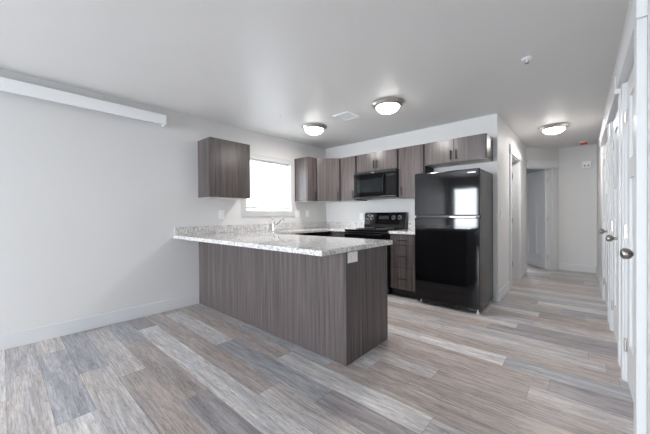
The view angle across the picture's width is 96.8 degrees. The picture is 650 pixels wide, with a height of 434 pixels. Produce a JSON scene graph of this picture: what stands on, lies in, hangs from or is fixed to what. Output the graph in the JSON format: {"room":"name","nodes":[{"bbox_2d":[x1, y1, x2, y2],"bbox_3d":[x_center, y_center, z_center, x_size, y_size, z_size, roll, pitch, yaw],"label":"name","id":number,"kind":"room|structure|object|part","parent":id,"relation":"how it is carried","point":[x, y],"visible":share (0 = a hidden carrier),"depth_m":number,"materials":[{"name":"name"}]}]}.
{"room":"apartment kitchen","nodes":[
{"label":"apartment kitchen","id":0,"kind":"room"},
{"bbox_2d":[0,69,325,334],"bbox_3d":[-2.818,-0.063,2.597,0.140,2.440,8.400,0,1,42],"label":"wall","id":1,"kind":"structure","parent":0,"point":[92,202],"depth_m":3.02,"materials":[{"name":"paint"}]},
{"bbox_2d":[0,77,166,126],"bbox_3d":[-2.787,-1.127,2.451,0.099,0.114,2.648,0,1,42],"label":"valance","id":2,"kind":"object","parent":1,"relation":"attached to","point":[6,84],"visible":1,"depth_m":2.80,"materials":[{"name":"white paint"}]},
{"bbox_2d":[0,293,198,350],"bbox_3d":[-3.593,1.105,1.606,0.012,0.135,5.850,0,1,42],"label":"baseboard","id":3,"kind":"structure","parent":1,"relation":"attached to","point":[25,337],"depth_m":2.94,"materials":[{"name":"white paint"}]},
{"bbox_2d":[219,210,223,218],"bbox_3d":[-1.444,-0.033,4.033,0.009,0.125,0.085,0,1,42],"label":"wall outlet","id":4,"kind":"object","parent":1,"relation":"attached to","point":[221,212],"visible":1,"depth_m":4.03,"materials":[{"name":"white plastic"}]},
{"bbox_2d":[198,137,249,199],"bbox_3d":[-1.352,-0.625,3.896,0.325,0.745,0.583,0,1,42],"label":"upper cabinet","id":5,"kind":"object","parent":1,"relation":"attached to","point":[223,165],"visible":1,"depth_m":3.74,"materials":[{"name":"grey laminate"}]},
{"bbox_2d":[174,222,325,234],"bbox_3d":[-0.913,0.158,4.623,0.019,0.101,2.844,0,1,42],"label":"backsplash","id":6,"kind":"structure","parent":1,"relation":"attached to","point":[248,227],"depth_m":4.23,"materials":[{"name":"stone"}]},
{"bbox_2d":[241,153,294,216],"bbox_3d":[-0.936,-0.493,4.697,0.148,0.963,1.060,0,1,42],"label":"window","id":7,"kind":"structure","parent":1,"relation":"in","point":[260,207],"depth_m":4.70,"materials":[{"name":"white glass"}]},
{"bbox_3d":[-0.973,-0.493,4.730,0.050,0.809,0.889,0,1,42],"label":"frame","id":8,"kind":"part","parent":7,"relation":"part of","materials":[{"name":"white plastic"}]},
{"bbox_3d":[-0.925,-0.143,4.693,0.024,0.032,0.874,0,1,42],"label":"rail","id":9,"kind":"part","parent":7,"relation":"part of","materials":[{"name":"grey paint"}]},
{"bbox_3d":[-0.931,-0.882,4.687,0.036,0.028,0.878,0,1,42],"label":"head rail","id":10,"kind":"part","parent":7,"relation":"part of","materials":[{"name":"white plastic"}]},
{"bbox_3d":[-0.920,-0.094,4.690,0.079,0.012,0.888,0,1,42],"label":"sill","id":11,"kind":"part","parent":7,"relation":"part of","materials":[{"name":"white paint"}]},
{"bbox_2d":[295,210,299,216],"bbox_3d":[-0.489,-0.058,5.110,0.009,0.120,0.115,0,1,42],"label":"light switch","id":12,"kind":"object","parent":1,"relation":"attached to","point":[297,212],"visible":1,"depth_m":5.11,"materials":[{"name":"white plastic"}]},
{"bbox_2d":[294,157,316,201],"bbox_3d":[-0.330,-0.644,5.025,0.357,0.745,0.218,0,1,42],"label":"upper cabinet","id":13,"kind":"object","parent":1,"relation":"attached to","point":[305,167],"visible":1,"depth_m":4.93,"materials":[{"name":"grey laminate"}]},
{"bbox_3d":[-0.228,-0.645,4.933,0.018,0.743,0.215,0,1,42],"label":"door","id":14,"kind":"part","parent":13,"relation":"part of","materials":[{"name":"grey laminate"}]},
{"bbox_2d":[0,0,629,148],"bbox_3d":[0.954,-1.380,2.993,5.220,0.120,14.270,0,1,42],"label":"ceiling","id":15,"kind":"structure","parent":0,"point":[244,64],"depth_m":2.37,"materials":[{"name":"paint"}]},
{"bbox_2d":[302,123,326,134],"bbox_3d":[-0.156,-1.257,4.220,0.368,0.127,0.368,0,1,42],"label":"ceiling light","id":16,"kind":"object","parent":15,"relation":"attached to","point":[310,128],"visible":1,"depth_m":4.12,"materials":[{"name":"white glass"}]},
{"bbox_3d":[-0.156,-1.246,4.220,0.268,0.077,0.268,0,1,42],"label":"lamp shade","id":17,"kind":"part","parent":16,"relation":"part of","materials":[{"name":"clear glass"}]},
{"bbox_2d":[333,111,358,120],"bbox_3d":[0.275,-1.312,3.764,0.250,0.016,0.250,0,1,42],"label":"ceiling vent","id":18,"kind":"object","parent":15,"relation":"in","point":[347,115],"visible":1,"depth_m":3.75,"materials":[{"name":"white plastic"}]},
{"bbox_2d":[372,97,403,113],"bbox_3d":[0.729,-1.257,3.349,0.368,0.127,0.368,0,1,42],"label":"ceiling light","id":19,"kind":"object","parent":15,"relation":"attached to","point":[388,105],"visible":1,"depth_m":3.25,"materials":[{"name":"white glass"}]},
{"bbox_3d":[0.729,-1.246,3.349,0.268,0.077,0.268,0,1,42],"label":"lamp shade","id":20,"kind":"part","parent":19,"relation":"part of","materials":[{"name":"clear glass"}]},
{"bbox_2d":[521,56,532,63],"bbox_3d":[1.681,-1.300,2.403,0.080,0.041,0.080,0,1,42],"label":"sprinkler","id":21,"kind":"object","parent":15,"relation":"attached to","point":[527,58],"visible":1,"depth_m":2.39,"materials":[{"name":"white plastic"}]},
{"bbox_2d":[539,123,569,134],"bbox_3d":[3.416,-1.289,4.307,0.368,0.127,0.368,0,1,42],"label":"ceiling light","id":22,"kind":"object","parent":15,"relation":"attached to","point":[551,129],"visible":1,"depth_m":4.22,"materials":[{"name":"white glass"}]},
{"bbox_3d":[3.416,-1.278,4.307,0.268,0.077,0.268,0,1,42],"label":"lamp shade","id":23,"kind":"part","parent":22,"relation":"part of","materials":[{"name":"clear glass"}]},
{"bbox_2d":[579,141,587,144],"bbox_3d":[4.712,-1.344,5.255,0.124,0.056,0.124,0,1,42],"label":"smoke detector","id":24,"kind":"object","parent":15,"relation":"attached to","point":[581,142],"visible":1,"depth_m":5.22,"materials":[{"name":"red plastic"}]},
{"bbox_2d":[0,263,633,433],"bbox_3d":[0.955,1.120,3.013,4.950,0.001,14.000,0,1,42],"label":"floor","id":25,"kind":"structure","parent":0,"point":[542,358],"depth_m":2.05,"materials":[{"name":"laminate"}]},
{"bbox_2d":[199,242,387,365],"bbox_3d":[-0.531,0.693,3.238,2.428,0.873,0.658,0,1,42],"label":"base cabinet","id":26,"kind":"object","parent":25,"relation":"on","point":[331,307],"visible":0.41,"depth_m":2.55,"materials":[{"name":"grey"}]},
{"bbox_2d":[173,222,392,255],"bbox_3d":[0.001,0.176,3.803,2.474,0.139,2.860,0,1,42],"label":"countertop","id":27,"kind":"structure","parent":26,"relation":"on","point":[258,236],"depth_m":3.13,"materials":[{"name":"stone"}]},
{"bbox_2d":[271,218,283,229],"bbox_3d":[-0.743,0.110,4.559,0.257,0.193,0.066,0,1,28],"label":"kitchen faucet","id":28,"kind":"object","parent":27,"relation":"on","point":[282,219],"visible":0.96,"depth_m":4.59,"materials":[{"name":"silver metal"}]},
{"bbox_2d":[348,251,357,262],"bbox_3d":[0.217,0.311,2.244,0.009,0.082,0.125,0,1,42],"label":"peninsula outlet","id":29,"kind":"object","parent":26,"relation":"attached to","point":[352,256],"visible":1,"depth_m":2.24,"materials":[{"name":"white plastic"}]},
{"bbox_3d":[0.360,0.692,2.427,0.019,0.872,0.626,0,1,42],"label":"panel","id":30,"kind":"part","parent":26,"relation":"part of","materials":[{"name":"grey laminate"}]},
{"bbox_2d":[300,231,328,236],"bbox_3d":[-0.339,0.679,4.789,0.598,0.870,0.590,0,1,42],"label":"dishwasher","id":31,"kind":"object","parent":25,"relation":"on","point":[326,233],"visible":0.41,"depth_m":4.61,"materials":[{"name":"black plastic"}]},
{"bbox_2d":[331,231,343,236],"bbox_3d":[0.410,0.671,4.923,0.322,0.871,0.652,0,1,42],"label":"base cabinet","id":32,"kind":"object","parent":25,"relation":"on","point":[333,233],"visible":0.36,"depth_m":4.71,"materials":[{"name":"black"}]},
{"bbox_2d":[344,212,407,294],"bbox_3d":[0.786,0.517,4.522,0.759,1.178,0.728,0,1,42],"label":"range","id":33,"kind":"object","parent":25,"relation":"on","point":[376,225],"visible":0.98,"depth_m":4.50,"materials":[{"name":"black metal"}]},
{"bbox_3d":[0.563,0.258,4.270,0.657,0.030,0.061,0,1,42],"label":"oven handle","id":34,"kind":"part","parent":33,"relation":"part of","materials":[{"name":"black metal"}]},
{"bbox_3d":[0.598,0.527,4.309,0.749,0.600,0.039,0,1,42],"label":"oven door","id":35,"kind":"part","parent":33,"relation":"part of","materials":[{"name":"black glass"}]},
{"bbox_2d":[345,228,403,231],"bbox_3d":[0.807,0.200,4.546,0.759,0.026,0.656,0,1,42],"label":"cooktop","id":36,"kind":"object","parent":33,"relation":"in","point":[355,229],"depth_m":4.37,"materials":[{"name":"black glass"}]},
{"bbox_3d":[0.987,0.054,4.749,0.753,0.258,0.105,0,1,42],"label":"control panel","id":37,"kind":"part","parent":33,"relation":"part of","materials":[{"name":"black ceramic"}]},
{"bbox_3d":[0.825,1.057,4.565,0.717,0.097,0.550,0,1,42],"label":"kick panel","id":38,"kind":"part","parent":33,"relation":"part of","materials":[{"name":"black plastic"}]},
{"bbox_2d":[390,234,417,298],"bbox_3d":[1.256,0.670,4.172,0.392,0.871,0.652,0,1,42],"label":"base cabinet","id":39,"kind":"object","parent":25,"relation":"on","point":[402,250],"visible":0.62,"depth_m":3.96,"materials":[{"name":"grey"}]},
{"bbox_2d":[389,223,414,234],"bbox_3d":[1.258,0.162,4.172,0.405,0.139,0.639,0,1,42],"label":"countertop","id":40,"kind":"structure","parent":39,"relation":"on","point":[411,226],"depth_m":4.05,"materials":[{"name":"stone"}]},
{"bbox_3d":[1.071,0.544,3.956,0.374,0.303,0.020,0,1,42],"label":"drawer","id":41,"kind":"part","parent":39,"relation":"part of","materials":[{"name":"grey laminate"}]},
{"bbox_3d":[1.069,0.317,3.954,0.374,0.144,0.020,0,1,42],"label":"drawer","id":42,"kind":"part","parent":39,"relation":"part of","materials":[{"name":"grey laminate"}]},
{"bbox_3d":[1.073,0.848,3.958,0.374,0.296,0.020,0,1,42],"label":"drawer","id":43,"kind":"part","parent":39,"relation":"part of","materials":[{"name":"grey laminate"}]},
{"bbox_2d":[415,168,492,313],"bbox_3d":[1.669,0.268,3.737,0.766,1.677,0.658,0,1,42],"label":"refrigerator","id":44,"kind":"object","parent":25,"relation":"on","point":[454,209],"visible":1,"depth_m":3.46,"materials":[{"name":"black metal"}]},
{"bbox_3d":[1.336,-0.002,3.604,0.406,0.016,0.012,0,1,42],"label":"door handle","id":45,"kind":"part","parent":44,"relation":"part of","materials":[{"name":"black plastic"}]},
{"bbox_3d":[1.474,0.527,3.518,0.766,1.039,0.062,0,1,42],"label":"fridge door","id":46,"kind":"part","parent":44,"relation":"part of","materials":[{"name":"black metal"}]},
{"bbox_3d":[1.467,-0.286,3.511,0.766,0.534,0.062,0,1,42],"label":"freezer door","id":47,"kind":"part","parent":44,"relation":"part of","materials":[{"name":"black metal"}]},
{"bbox_2d":[326,113,499,301],"bbox_3d":[1.115,-0.117,4.803,3.096,2.440,0.120,0,1,42],"label":"wall","id":48,"kind":"structure","parent":0,"point":[489,124],"depth_m":4.46,"materials":[{"name":"paint"}]},
{"bbox_2d":[313,158,346,202],"bbox_3d":[0.043,-0.649,5.252,0.615,0.745,0.613,0,1,42],"label":"upper cabinet","id":49,"kind":"object","parent":48,"relation":"attached to","point":[327,169],"visible":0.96,"depth_m":5.01,"materials":[{"name":"grey"}]},
{"bbox_3d":[0.058,-0.648,5.020,0.386,0.740,0.020,-1,1,-3],"label":"door","id":50,"kind":"part","parent":49,"relation":"part of","materials":[{"name":"grey laminate"}]},
{"bbox_2d":[326,222,363,227],"bbox_3d":[0.385,0.140,5.360,0.944,0.101,0.019,0,1,42],"label":"backsplash","id":51,"kind":"structure","parent":48,"relation":"attached to","point":[328,224],"depth_m":5.34,"materials":[{"name":"stone"}]},
{"bbox_2d":[340,156,366,201],"bbox_3d":[0.483,-0.650,5.023,0.350,0.744,0.370,0,1,42],"label":"upper cabinet","id":52,"kind":"object","parent":48,"relation":"attached to","point":[348,165],"visible":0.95,"depth_m":4.91,"materials":[{"name":"grey"}]},
{"bbox_3d":[0.393,-0.650,4.912,0.312,0.740,0.019,0,1,42],"label":"door","id":53,"kind":"part","parent":52,"relation":"part of","materials":[{"name":"grey laminate"}]},
{"bbox_2d":[357,149,398,172],"bbox_3d":[0.899,-0.877,4.652,0.757,0.291,0.370,0,1,42],"label":"upper cabinet","id":54,"kind":"object","parent":48,"relation":"attached to","point":[387,159],"visible":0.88,"depth_m":4.49,"materials":[{"name":"grey"}]},
{"bbox_3d":[0.667,-0.876,4.666,0.363,0.287,0.019,0,1,42],"label":"door","id":55,"kind":"part","parent":54,"relation":"part of","materials":[{"name":"grey laminate"}]},
{"bbox_2d":[354,168,398,199],"bbox_3d":[0.875,-0.507,4.624,0.756,0.435,0.448,0,1,42],"label":"microwave","id":56,"kind":"object","parent":54,"relation":"attached to","point":[378,184],"visible":0.97,"depth_m":4.47,"materials":[{"name":"black plastic"}]},
{"bbox_3d":[0.703,-0.501,4.566,0.575,0.355,0.029,0,1,42],"label":"door","id":57,"kind":"part","parent":56,"relation":"part of","materials":[{"name":"black glass"}]},
{"bbox_3d":[0.773,-0.307,4.509,0.756,0.028,0.027,0,1,42],"label":"trim","id":58,"kind":"part","parent":56,"relation":"part of","materials":[{"name":"black plastic"}]},
{"bbox_3d":[0.987,-0.501,4.314,0.178,0.355,0.029,0,1,42],"label":"control panel","id":59,"kind":"part","parent":56,"relation":"part of","materials":[{"name":"black plastic"}]},
{"bbox_3d":[0.940,-0.877,4.423,0.363,0.287,0.019,0,1,42],"label":"door","id":60,"kind":"part","parent":54,"relation":"part of","materials":[{"name":"grey laminate"}]},
{"bbox_2d":[408,223,414,228],"bbox_3d":[1.463,0.139,4.404,0.405,0.101,0.019,0,1,42],"label":"backsplash","id":61,"kind":"structure","parent":48,"relation":"attached to","point":[410,225],"depth_m":4.49,"materials":[{"name":"stone"}]},
{"bbox_2d":[399,144,433,198],"bbox_3d":[1.336,-0.651,4.267,0.399,0.744,0.370,0,1,42],"label":"upper cabinet","id":62,"kind":"object","parent":48,"relation":"attached to","point":[411,158],"visible":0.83,"depth_m":4.16,"materials":[{"name":"grey"}]},
{"bbox_2d":[425,133,492,167],"bbox_3d":[1.775,-0.872,3.875,0.771,0.304,0.370,0,1,42],"label":"upper cabinet","id":63,"kind":"object","parent":48,"relation":"attached to","point":[478,148],"visible":1,"depth_m":3.73,"materials":[{"name":"grey laminate"}]},
{"bbox_3d":[1.542,-0.871,3.890,0.368,0.300,0.019,0,1,42],"label":"door","id":64,"kind":"part","parent":63,"relation":"part of","materials":[{"name":"grey laminate"}]},
{"bbox_3d":[1.820,-0.871,3.643,0.371,0.300,0.019,0,1,42],"label":"door","id":65,"kind":"part","parent":63,"relation":"part of","materials":[{"name":"grey laminate"}]},
{"bbox_2d":[499,116,525,288],"bbox_3d":[3.083,-0.134,4.780,0.120,2.440,2.459,0,1,42],"label":"wall","id":66,"kind":"structure","parent":0,"point":[507,136],"depth_m":4.18,"materials":[{"name":"paint"}]},
{"bbox_2d":[498,281,510,301],"bbox_3d":[2.513,1.030,4.035,0.012,0.135,0.822,0,1,42],"label":"baseboard","id":67,"kind":"structure","parent":66,"relation":"attached to","point":[502,292],"depth_m":3.99,"materials":[{"name":"white paint"}]},
{"bbox_2d":[509,144,521,288],"bbox_3d":[2.782,-0.006,4.997,0.912,2.185,1.012,0,1,42],"label":"door","id":68,"kind":"structure","parent":66,"relation":"in","point":[514,163],"depth_m":5.02,"materials":[{"name":"white paint"}]},
{"bbox_3d":[2.813,0.067,4.371,0.018,2.050,0.090,0,1,42],"label":"casing leg","id":69,"kind":"part","parent":68,"relation":"part of","materials":[{"name":"white paint"}]},
{"bbox_3d":[3.409,0.056,5.043,0.018,2.050,0.090,0,1,42],"label":"casing leg","id":70,"kind":"part","parent":68,"relation":"part of","materials":[{"name":"white paint"}]},
{"bbox_2d":[521,265,526,276],"bbox_3d":[3.700,1.008,5.374,0.012,0.135,0.753,0,1,42],"label":"baseboard","id":71,"kind":"structure","parent":66,"relation":"attached to","point":[524,269],"depth_m":5.38,"materials":[{"name":"white paint"}]},
{"bbox_2d":[526,169,543,173],"bbox_3d":[5.632,-0.187,8.281,5.200,2.440,0.120,0,1,42],"label":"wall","id":72,"kind":"structure","parent":0,"point":[527,170],"depth_m":8.06,"materials":[{"name":"paint"}]},
{"bbox_2d":[526,147,558,269],"bbox_3d":[4.311,-0.153,5.793,0.770,2.440,0.120,-1,1,-11],"label":"wall","id":73,"kind":"structure","parent":0,"point":[532,153],"depth_m":5.76,"materials":[{"name":"paint"}]},
{"bbox_2d":[526,160,557,269],"bbox_3d":[4.263,-0.028,6.100,0.792,2.185,0.788,-1,1,-11],"label":"door","id":74,"kind":"structure","parent":73,"relation":"in","point":[541,186],"depth_m":5.91,"materials":[{"name":"white paint"}]},
{"bbox_3d":[4.598,0.039,5.780,0.118,2.050,0.018,-1,1,-11],"label":"casing leg","id":75,"kind":"part","parent":74,"relation":"part of","materials":[{"name":"white paint"}]},
{"bbox_2d":[558,144,596,265],"bbox_3d":[4.950,-0.158,5.667,0.561,2.440,0.120,0,1,42],"label":"wall","id":76,"kind":"structure","parent":0,"point":[577,185],"depth_m":5.61,"materials":[{"name":"paint"}]},
{"bbox_2d":[559,263,595,272],"bbox_3d":[4.919,0.995,5.624,0.550,0.135,0.012,0,1,42],"label":"baseboard","id":77,"kind":"structure","parent":76,"relation":"attached to","point":[568,267],"depth_m":5.62,"materials":[{"name":"white paint"}]},
{"bbox_2d":[582,160,591,167],"bbox_3d":[4.990,-1.007,5.501,0.136,0.124,0.052,0,1,42],"label":"door chime","id":78,"kind":"object","parent":76,"relation":"attached to","point":[585,164],"visible":1,"depth_m":5.49,"materials":[{"name":"white plastic"}]},
{"bbox_2d":[597,0,649,433],"bbox_3d":[1.359,-0.087,1.105,0.120,2.440,11.711,0,1,42],"label":"wall","id":79,"kind":"structure","parent":0,"point":[599,149],"depth_m":1.30,"materials":[{"name":"paint"}]},
{"bbox_2d":[596,266,601,295],"bbox_3d":[4.418,1.008,4.653,0.012,0.135,2.102,0,1,42],"label":"baseboard","id":80,"kind":"structure","parent":79,"relation":"attached to","point":[597,272],"depth_m":4.41,"materials":[{"name":"white paint"}]},
{"bbox_2d":[599,115,608,322],"bbox_3d":[3.345,0.013,3.402,0.197,2.165,1.172,0,1,42],"label":"door","id":81,"kind":"structure","parent":79,"relation":"in","point":[604,135],"depth_m":3.67,"materials":[{"name":"white paint"}]},
{"bbox_3d":[3.676,0.074,3.817,0.012,2.030,0.090,0,1,42],"label":"casing leg","id":82,"kind":"part","parent":81,"relation":"part of","materials":[{"name":"white paint"}]},
{"bbox_3d":[3.030,0.156,3.129,0.087,0.064,0.064,0,1,42],"label":"knob","id":83,"kind":"part","parent":81,"relation":"part of","materials":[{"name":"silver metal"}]},
{"bbox_3d":[2.974,0.087,3.025,0.012,2.030,0.090,0,1,42],"label":"casing leg","id":84,"kind":"part","parent":81,"relation":"part of","materials":[{"name":"white paint"}]},
{"bbox_2d":[606,76,620,366],"bbox_3d":[2.539,0.028,2.493,0.197,2.165,1.002,0,1,42],"label":"door","id":85,"kind":"structure","parent":79,"relation":"in","point":[613,111],"depth_m":2.67,"materials":[{"name":"white paint"}]},
{"bbox_3d":[2.813,0.090,2.844,0.012,2.030,0.090,0,1,42],"label":"casing leg","id":86,"kind":"part","parent":85,"relation":"part of","materials":[{"name":"white paint"}]},
{"bbox_3d":[2.280,0.170,2.284,0.087,0.064,0.064,0,1,42],"label":"knob","id":87,"kind":"part","parent":85,"relation":"part of","materials":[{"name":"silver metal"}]},
{"bbox_3d":[2.224,0.101,2.180,0.012,2.030,0.090,0,1,42],"label":"casing leg","id":88,"kind":"part","parent":85,"relation":"part of","materials":[{"name":"white paint"}]},
{"bbox_2d":[616,0,647,433],"bbox_3d":[1.795,0.042,1.653,0.197,2.165,1.006,0,1,42],"label":"door","id":89,"kind":"structure","parent":79,"relation":"in","point":[631,71],"depth_m":1.36,"materials":[{"name":"white paint"}]},
{"bbox_3d":[2.070,0.104,2.006,0.012,2.030,0.090,0,1,42],"label":"casing leg","id":90,"kind":"part","parent":89,"relation":"part of","materials":[{"name":"white paint"}]},
{"bbox_3d":[1.524,0.184,1.431,0.087,0.064,0.064,0,1,42],"label":"knob","id":91,"kind":"part","parent":89,"relation":"part of","materials":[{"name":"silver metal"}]},
{"bbox_3d":[1.470,0.115,1.346,0.034,2.030,0.090,0,1,42],"label":"casing leg","id":92,"kind":"part","parent":89,"relation":"part of","materials":[{"name":"white paint"}]}
]}

